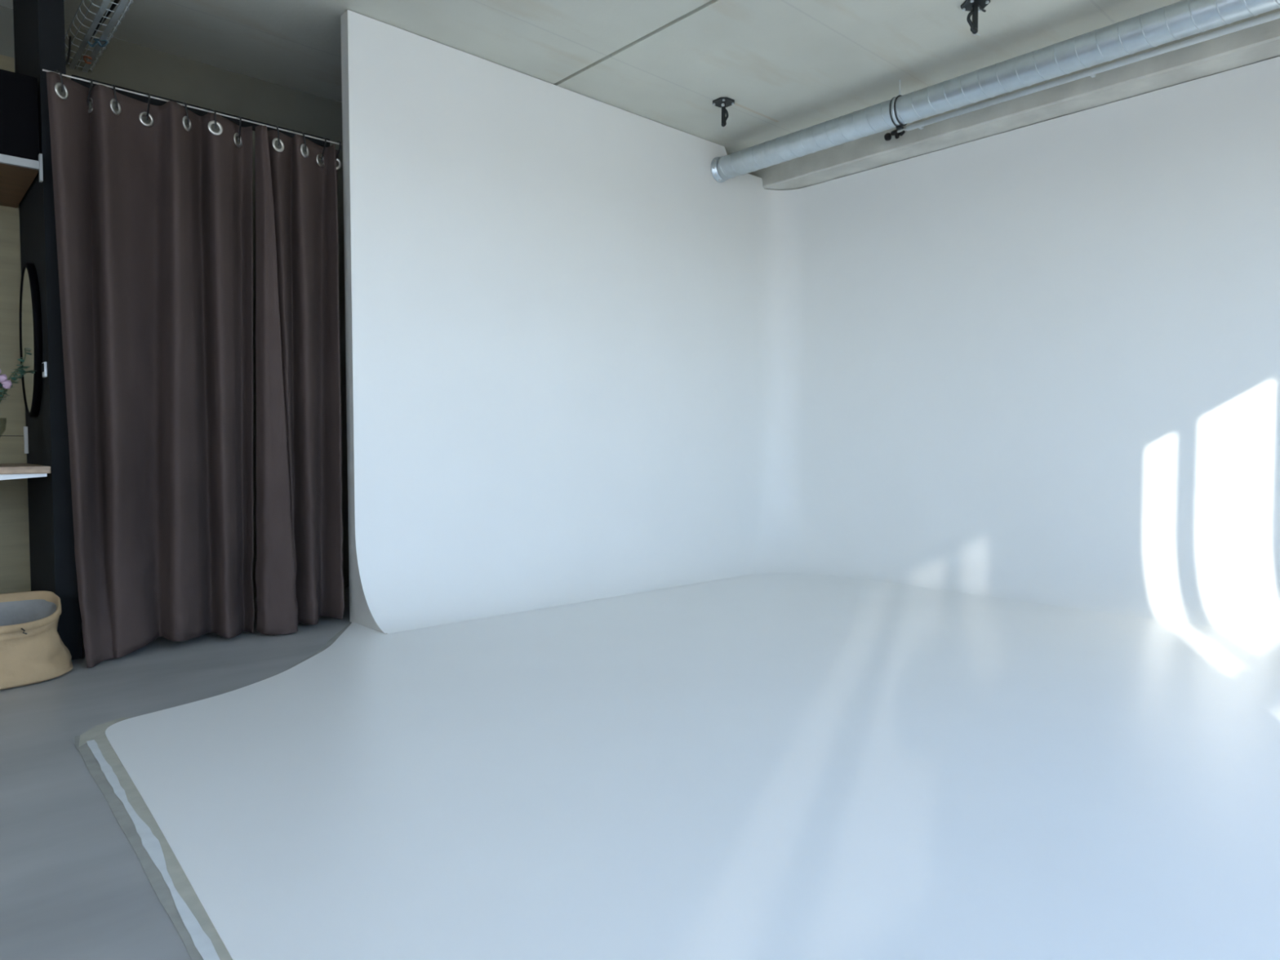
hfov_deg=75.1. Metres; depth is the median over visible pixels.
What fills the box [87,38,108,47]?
cable
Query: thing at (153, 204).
curtain
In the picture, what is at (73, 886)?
floor
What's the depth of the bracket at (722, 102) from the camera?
6.28 m
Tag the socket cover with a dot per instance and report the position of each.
(25, 428)
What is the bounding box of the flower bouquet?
[0,347,35,414]
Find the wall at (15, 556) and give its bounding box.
[0,54,31,593]
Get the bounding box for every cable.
[65,35,71,65]
[70,0,119,63]
[83,55,92,63]
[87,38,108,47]
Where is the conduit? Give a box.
[884,11,1279,140]
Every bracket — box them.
[712,97,734,126]
[960,0,990,35]
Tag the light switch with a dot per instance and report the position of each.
(44, 365)
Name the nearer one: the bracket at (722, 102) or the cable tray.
the cable tray
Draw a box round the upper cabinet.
[0,69,43,208]
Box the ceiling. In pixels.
[0,0,1182,155]
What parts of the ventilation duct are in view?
hanger rod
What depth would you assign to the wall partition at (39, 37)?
4.22 m
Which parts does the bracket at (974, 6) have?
stem, plate, lever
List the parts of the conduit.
knob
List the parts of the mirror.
glass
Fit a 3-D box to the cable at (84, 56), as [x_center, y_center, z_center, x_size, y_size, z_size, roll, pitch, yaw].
[-3.330,-2.537,5.019,0.045,0.045,0.158,-1,3,-30]
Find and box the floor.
[0,586,350,959]
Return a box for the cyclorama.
[74,9,1279,959]
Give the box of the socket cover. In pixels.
[23,426,28,453]
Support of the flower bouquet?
in the vase
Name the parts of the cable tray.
flat rail, flat rail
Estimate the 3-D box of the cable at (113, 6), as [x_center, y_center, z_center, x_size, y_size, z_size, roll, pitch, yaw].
[-2.479,-2.511,4.072,0.049,0.022,2.900,-2,3,-44]
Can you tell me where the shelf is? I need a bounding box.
[0,463,50,479]
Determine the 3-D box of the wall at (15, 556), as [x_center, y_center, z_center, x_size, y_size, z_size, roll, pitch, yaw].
[-4.639,-0.714,3.871,2.857,3.300,0.080,-2,3,-43]
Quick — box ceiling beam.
[747,8,1279,190]
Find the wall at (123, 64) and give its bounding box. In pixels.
[0,5,349,597]
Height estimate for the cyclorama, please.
3.686 m
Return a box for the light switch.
[41,361,47,377]
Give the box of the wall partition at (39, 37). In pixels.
[13,0,82,659]
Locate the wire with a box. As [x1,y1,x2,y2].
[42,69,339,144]
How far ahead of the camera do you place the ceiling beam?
5.81 m
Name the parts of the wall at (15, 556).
panel, panel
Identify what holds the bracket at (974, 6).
attached to the ceiling
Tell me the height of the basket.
0.362 m
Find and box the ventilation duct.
[711,0,1279,182]
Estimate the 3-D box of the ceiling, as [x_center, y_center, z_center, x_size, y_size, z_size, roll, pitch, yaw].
[-0.978,-2.842,2.346,11.500,0.300,7.950,-2,3,-43]
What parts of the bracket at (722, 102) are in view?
stem, plate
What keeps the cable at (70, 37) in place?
attached to the wall partition at (39, 37)
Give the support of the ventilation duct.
hanging from the ceiling
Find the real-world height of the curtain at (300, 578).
2.930 m
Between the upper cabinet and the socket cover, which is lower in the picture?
the socket cover
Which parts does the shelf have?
support rail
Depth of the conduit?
5.46 m
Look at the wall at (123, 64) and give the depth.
5.83 m
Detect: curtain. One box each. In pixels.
[45,70,254,667]
[254,124,344,635]
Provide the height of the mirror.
0.823 m
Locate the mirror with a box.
[19,262,42,417]
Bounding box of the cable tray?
[65,0,133,72]
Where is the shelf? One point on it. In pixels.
(7, 471)
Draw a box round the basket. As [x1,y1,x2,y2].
[0,591,73,689]

